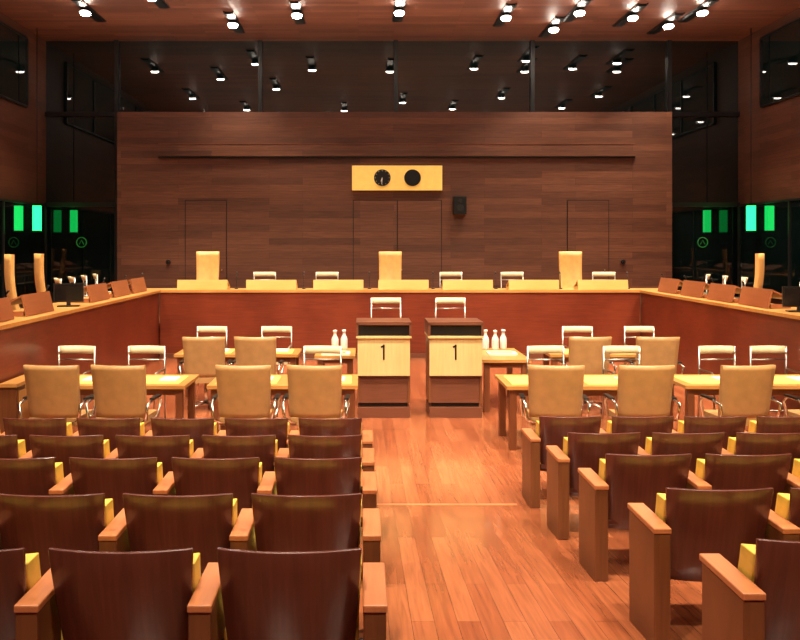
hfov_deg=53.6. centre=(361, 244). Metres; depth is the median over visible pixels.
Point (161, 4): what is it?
ceiling spotlight
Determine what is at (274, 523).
chair
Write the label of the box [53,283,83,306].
monitor
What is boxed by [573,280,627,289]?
stand
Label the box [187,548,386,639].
chair
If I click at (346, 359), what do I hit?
side table
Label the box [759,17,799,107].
window
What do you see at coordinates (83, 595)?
chair
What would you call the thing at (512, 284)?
stand
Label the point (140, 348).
chair
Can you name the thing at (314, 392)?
office chair
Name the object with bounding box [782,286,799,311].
monitor
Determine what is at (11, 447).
chair
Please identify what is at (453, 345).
lectern
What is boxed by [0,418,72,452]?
chair
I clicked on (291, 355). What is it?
table
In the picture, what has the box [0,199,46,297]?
window
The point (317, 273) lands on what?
chair
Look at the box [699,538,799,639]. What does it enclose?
chair
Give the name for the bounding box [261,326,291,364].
chair
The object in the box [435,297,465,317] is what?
chair
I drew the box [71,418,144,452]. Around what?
chair
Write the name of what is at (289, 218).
wall
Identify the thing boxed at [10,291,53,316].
stand
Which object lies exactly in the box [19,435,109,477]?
chair
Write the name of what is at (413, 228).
door
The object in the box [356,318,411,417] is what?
lectern
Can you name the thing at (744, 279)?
chair
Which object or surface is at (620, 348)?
chair
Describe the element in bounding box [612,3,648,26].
ceiling spotlight
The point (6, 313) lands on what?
stand
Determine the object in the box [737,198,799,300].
window
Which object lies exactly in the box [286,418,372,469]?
chair
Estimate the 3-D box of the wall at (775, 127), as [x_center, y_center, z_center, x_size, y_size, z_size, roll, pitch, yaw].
[10.100,-1.470,8.600,0.200,8.300,25.200,0,0,0]
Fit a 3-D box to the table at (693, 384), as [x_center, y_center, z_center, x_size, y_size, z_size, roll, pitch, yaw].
[4.675,1.999,9.550,1.850,0.762,0.800,0,0,0]
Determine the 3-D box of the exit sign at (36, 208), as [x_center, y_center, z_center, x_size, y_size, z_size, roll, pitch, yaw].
[-8.120,-2.870,19.740,0.200,5.100,0.200,0,0,0]
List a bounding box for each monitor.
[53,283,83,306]
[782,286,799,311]
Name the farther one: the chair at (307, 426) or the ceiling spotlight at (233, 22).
the ceiling spotlight at (233, 22)
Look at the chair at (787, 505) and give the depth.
4.21 m
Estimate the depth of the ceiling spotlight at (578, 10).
17.92 m
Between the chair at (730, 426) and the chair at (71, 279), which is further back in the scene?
the chair at (71, 279)
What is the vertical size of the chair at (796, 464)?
0.847 m
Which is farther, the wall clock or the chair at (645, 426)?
the wall clock
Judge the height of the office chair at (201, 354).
1.080 m
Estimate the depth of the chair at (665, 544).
4.18 m
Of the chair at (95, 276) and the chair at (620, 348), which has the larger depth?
the chair at (95, 276)
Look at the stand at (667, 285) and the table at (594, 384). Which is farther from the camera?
the stand at (667, 285)
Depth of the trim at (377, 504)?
7.23 m
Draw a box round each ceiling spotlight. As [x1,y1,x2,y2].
[71,0,105,21]
[148,0,169,8]
[223,11,244,32]
[289,0,305,24]
[392,0,405,21]
[493,3,516,26]
[538,16,565,37]
[562,0,591,21]
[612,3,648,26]
[647,12,684,33]
[678,0,718,21]
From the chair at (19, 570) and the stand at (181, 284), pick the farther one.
the stand at (181, 284)
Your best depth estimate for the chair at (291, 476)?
5.08 m
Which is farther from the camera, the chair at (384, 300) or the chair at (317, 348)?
the chair at (384, 300)
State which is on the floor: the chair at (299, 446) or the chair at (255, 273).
the chair at (299, 446)
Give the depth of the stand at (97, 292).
13.31 m
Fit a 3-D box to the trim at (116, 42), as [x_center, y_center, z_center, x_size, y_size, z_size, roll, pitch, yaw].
[0.800,-1.520,20.949,18.400,7.800,0.098,0,0,0]
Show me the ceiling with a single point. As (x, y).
(55, 20)
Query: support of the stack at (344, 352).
on the side table at (346, 359)
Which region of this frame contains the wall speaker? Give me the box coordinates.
[453,196,466,214]
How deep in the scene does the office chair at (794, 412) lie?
8.86 m
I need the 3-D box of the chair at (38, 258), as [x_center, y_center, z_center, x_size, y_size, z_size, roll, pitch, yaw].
[-5.413,0.940,13.892,0.651,1.580,0.730,0,0,-32]
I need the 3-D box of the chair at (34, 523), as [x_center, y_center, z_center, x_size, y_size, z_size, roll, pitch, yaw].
[-1.654,1.697,4.282,0.666,0.847,0.635,0,0,0]
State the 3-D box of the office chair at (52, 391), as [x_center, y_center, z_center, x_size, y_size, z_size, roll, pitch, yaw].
[-3.350,1.840,8.765,0.730,1.080,0.610,0,0,3]
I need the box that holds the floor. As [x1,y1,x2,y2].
[72,354,783,639]
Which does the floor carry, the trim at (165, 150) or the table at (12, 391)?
the table at (12, 391)
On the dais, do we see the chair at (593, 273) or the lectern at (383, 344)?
the chair at (593, 273)
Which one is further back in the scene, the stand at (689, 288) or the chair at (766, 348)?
the stand at (689, 288)
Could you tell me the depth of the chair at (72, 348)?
10.78 m
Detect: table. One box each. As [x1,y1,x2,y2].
[0,375,29,433]
[25,374,198,418]
[174,348,301,396]
[207,374,357,433]
[314,348,355,373]
[482,348,530,411]
[495,374,617,450]
[543,348,673,403]
[670,374,799,415]
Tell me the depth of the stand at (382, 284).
16.72 m
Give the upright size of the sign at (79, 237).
0.281 m
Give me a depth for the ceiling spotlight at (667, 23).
19.00 m
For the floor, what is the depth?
6.03 m
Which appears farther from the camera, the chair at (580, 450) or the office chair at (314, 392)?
the office chair at (314, 392)
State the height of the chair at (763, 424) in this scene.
0.847 m
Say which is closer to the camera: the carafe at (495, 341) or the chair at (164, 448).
the chair at (164, 448)
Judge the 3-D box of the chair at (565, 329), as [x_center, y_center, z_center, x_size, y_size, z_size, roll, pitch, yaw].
[3.650,1.879,13.198,0.528,0.998,0.504,0,0,-2]
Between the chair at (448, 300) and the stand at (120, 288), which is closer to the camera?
the chair at (448, 300)
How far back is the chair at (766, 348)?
10.78 m
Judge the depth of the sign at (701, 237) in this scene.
20.97 m
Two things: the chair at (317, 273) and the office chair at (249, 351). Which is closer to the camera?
the office chair at (249, 351)
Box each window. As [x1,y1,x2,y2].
[0,20,28,107]
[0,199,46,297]
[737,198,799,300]
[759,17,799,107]
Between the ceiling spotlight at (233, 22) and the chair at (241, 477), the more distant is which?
the ceiling spotlight at (233, 22)
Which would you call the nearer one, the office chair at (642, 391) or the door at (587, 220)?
the office chair at (642, 391)
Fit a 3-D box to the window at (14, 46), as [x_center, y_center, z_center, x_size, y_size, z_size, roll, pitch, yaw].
[-8.359,-4.295,12.850,0.078,1.750,13.760,0,0,0]
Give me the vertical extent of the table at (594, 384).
0.762 m
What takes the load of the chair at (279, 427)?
on the floor
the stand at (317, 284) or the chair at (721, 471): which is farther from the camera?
the stand at (317, 284)
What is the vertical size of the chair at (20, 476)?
0.847 m
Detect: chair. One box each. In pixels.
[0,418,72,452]
[0,435,25,458]
[0,457,63,494]
[0,493,113,576]
[0,548,40,639]
[4,254,23,310]
[14,548,200,639]
[17,365,94,425]
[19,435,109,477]
[34,253,56,302]
[49,457,162,517]
[54,278,61,282]
[58,345,95,417]
[68,276,88,296]
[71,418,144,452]
[81,275,88,294]
[84,364,161,424]
[93,274,110,292]
[98,493,236,575]
[104,434,193,477]
[128,345,165,417]
[143,418,216,451]
[153,457,261,517]
[178,337,231,408]
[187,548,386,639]
[190,435,277,476]
[196,251,219,279]
[197,326,226,384]
[209,365,280,425]
[217,418,288,452]
[229,493,380,637]
[231,337,283,408]
[254,272,275,279]
[257,457,376,526]
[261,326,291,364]
[274,435,374,492]
[281,365,350,425]
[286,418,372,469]
[303,345,341,409]
[316,272,338,279]
[370,297,400,317]
[379,251,401,279]
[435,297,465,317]
[439,272,461,287]
[501,272,522,287]
[519,364,590,424]
[521,416,606,507]
[526,345,564,408]
[546,432,650,539]
[558,337,615,412]
[559,251,581,287]
[562,326,592,365]
[578,453,711,580]
[592,272,615,279]
[602,345,639,418]
[603,365,680,420]
[606,416,677,449]
[624,326,654,364]
[625,337,684,373]
[627,487,799,639]
[645,432,733,473]
[677,416,748,449]
[695,453,799,511]
[697,345,735,416]
[699,365,781,425]
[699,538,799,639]
[703,274,710,293]
[722,275,727,283]
[727,432,799,473]
[734,277,747,297]
[748,416,799,432]
[749,345,799,411]
[754,253,764,287]
[775,487,799,540]
[782,394,799,416]
[792,459,799,477]
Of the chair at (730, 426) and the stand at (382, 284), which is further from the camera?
the stand at (382, 284)
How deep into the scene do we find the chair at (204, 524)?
4.04 m
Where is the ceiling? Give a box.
[0,0,799,40]
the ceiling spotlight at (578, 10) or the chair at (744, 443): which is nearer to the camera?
the chair at (744, 443)
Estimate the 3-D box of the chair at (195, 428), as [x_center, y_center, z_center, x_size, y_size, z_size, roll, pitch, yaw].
[-1.654,1.967,7.282,0.666,0.847,0.635,0,0,0]
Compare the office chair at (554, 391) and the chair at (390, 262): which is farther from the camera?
the chair at (390, 262)
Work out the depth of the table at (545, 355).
11.81 m
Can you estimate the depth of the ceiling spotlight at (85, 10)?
17.93 m
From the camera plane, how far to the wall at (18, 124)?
19.78 m
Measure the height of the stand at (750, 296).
0.289 m
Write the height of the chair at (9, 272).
1.580 m
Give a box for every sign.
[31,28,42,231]
[76,237,86,247]
[697,237,707,247]
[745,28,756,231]
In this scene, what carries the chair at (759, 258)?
on the dais
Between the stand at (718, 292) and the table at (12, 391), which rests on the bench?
the stand at (718, 292)
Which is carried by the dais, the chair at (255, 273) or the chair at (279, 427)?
the chair at (255, 273)
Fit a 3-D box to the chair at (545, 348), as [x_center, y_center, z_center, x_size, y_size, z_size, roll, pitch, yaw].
[2.520,1.879,10.598,0.528,0.998,0.504,0,0,-5]
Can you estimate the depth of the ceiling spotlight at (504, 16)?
18.30 m
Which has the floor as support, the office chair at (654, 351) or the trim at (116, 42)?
the office chair at (654, 351)
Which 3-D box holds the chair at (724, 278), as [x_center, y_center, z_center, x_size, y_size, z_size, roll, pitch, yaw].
[7.098,1.174,15.901,0.504,1.108,0.528,0,0,21]
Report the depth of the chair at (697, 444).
6.16 m
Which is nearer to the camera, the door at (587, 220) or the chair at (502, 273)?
the chair at (502, 273)
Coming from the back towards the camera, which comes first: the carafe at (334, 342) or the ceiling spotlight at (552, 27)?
the ceiling spotlight at (552, 27)
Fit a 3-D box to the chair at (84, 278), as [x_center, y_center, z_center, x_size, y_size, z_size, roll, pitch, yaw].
[-5.498,1.174,16.201,0.504,1.108,0.528,0,0,-26]
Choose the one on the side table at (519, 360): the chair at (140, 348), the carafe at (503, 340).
the carafe at (503, 340)
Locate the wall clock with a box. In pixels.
[352,166,441,189]
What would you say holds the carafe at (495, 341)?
on the side table at (519, 360)
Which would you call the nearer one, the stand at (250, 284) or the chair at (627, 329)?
the chair at (627, 329)
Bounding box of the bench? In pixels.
[0,288,799,415]
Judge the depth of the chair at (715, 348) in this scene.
10.77 m
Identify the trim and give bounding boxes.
[45,40,739,280]
[158,143,635,157]
[377,504,516,504]
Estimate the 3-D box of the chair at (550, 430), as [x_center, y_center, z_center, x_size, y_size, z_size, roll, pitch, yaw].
[1.895,1.978,7.412,0.764,0.847,0.635,0,0,0]
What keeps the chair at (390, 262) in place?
on the dais
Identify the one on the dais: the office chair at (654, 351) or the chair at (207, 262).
the chair at (207, 262)
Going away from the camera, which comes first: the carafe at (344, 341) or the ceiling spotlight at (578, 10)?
the carafe at (344, 341)
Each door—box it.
[185,200,226,279]
[353,200,441,287]
[567,200,608,279]
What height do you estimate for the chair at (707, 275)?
1.108 m
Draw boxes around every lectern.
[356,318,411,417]
[425,318,483,417]
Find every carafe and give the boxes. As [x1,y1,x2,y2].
[331,330,338,345]
[341,329,347,349]
[482,329,488,349]
[492,330,498,349]
[500,329,506,349]
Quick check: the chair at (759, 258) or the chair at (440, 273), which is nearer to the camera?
the chair at (759, 258)
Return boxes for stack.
[321,350,349,354]
[486,350,516,354]
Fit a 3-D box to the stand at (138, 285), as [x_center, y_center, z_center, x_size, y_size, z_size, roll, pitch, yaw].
[-4.632,0.804,15.800,0.423,0.289,0.900,0,0,0]
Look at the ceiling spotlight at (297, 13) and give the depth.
18.09 m
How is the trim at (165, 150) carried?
attached to the wall at (289, 218)
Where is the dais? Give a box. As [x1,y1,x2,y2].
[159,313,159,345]
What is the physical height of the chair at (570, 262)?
1.580 m
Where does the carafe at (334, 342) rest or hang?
on the side table at (346, 359)
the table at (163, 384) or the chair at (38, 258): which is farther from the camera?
the chair at (38, 258)
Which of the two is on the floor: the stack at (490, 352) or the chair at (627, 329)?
the chair at (627, 329)
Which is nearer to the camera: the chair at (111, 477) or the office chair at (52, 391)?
the chair at (111, 477)
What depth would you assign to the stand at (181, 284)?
16.72 m
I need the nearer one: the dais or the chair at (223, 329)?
the chair at (223, 329)
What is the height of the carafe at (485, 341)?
0.310 m
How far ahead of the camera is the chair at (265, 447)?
6.03 m
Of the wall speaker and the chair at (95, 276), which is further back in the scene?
the wall speaker
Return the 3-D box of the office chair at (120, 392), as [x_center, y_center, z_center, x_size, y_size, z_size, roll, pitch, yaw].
[-2.620,1.840,8.765,0.730,1.080,0.610,0,0,5]
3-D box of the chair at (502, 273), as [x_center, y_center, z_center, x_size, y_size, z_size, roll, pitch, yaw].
[3.450,1.174,17.998,0.528,1.108,0.504,0,0,0]
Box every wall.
[0,12,45,306]
[46,41,737,301]
[117,112,671,312]
[738,8,799,303]
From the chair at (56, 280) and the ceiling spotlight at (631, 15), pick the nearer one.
the chair at (56, 280)
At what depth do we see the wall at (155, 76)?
21.00 m
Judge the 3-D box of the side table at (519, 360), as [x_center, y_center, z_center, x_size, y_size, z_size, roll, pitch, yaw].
[2.050,2.005,11.850,0.700,0.750,1.300,0,0,0]
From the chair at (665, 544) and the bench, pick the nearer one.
the chair at (665, 544)
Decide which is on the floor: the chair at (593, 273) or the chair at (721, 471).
the chair at (721, 471)
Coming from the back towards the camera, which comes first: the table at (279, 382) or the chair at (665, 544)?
the table at (279, 382)
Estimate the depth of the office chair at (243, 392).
8.53 m
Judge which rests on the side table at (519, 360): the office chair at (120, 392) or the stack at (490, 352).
the stack at (490, 352)
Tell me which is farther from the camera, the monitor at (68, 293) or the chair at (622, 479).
the monitor at (68, 293)
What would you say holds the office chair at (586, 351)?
on the floor
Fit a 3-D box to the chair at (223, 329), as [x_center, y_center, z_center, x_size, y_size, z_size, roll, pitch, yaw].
[-2.550,1.879,13.198,0.528,0.998,0.504,0,0,4]
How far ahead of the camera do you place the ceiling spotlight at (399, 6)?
17.90 m
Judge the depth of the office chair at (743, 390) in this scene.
8.53 m
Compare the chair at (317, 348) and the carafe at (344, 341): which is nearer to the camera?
the chair at (317, 348)
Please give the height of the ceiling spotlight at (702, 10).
0.186 m
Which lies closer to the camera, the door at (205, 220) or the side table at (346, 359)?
the side table at (346, 359)
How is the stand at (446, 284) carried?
on the bench
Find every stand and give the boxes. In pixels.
[0,297,13,321]
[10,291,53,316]
[84,283,109,302]
[106,280,130,297]
[127,277,146,293]
[177,280,229,289]
[246,280,297,289]
[313,280,362,289]
[378,280,428,289]
[441,280,492,289]
[506,280,558,289]
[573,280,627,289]
[658,277,682,293]
[680,280,709,297]
[707,283,741,302]
[738,286,790,308]

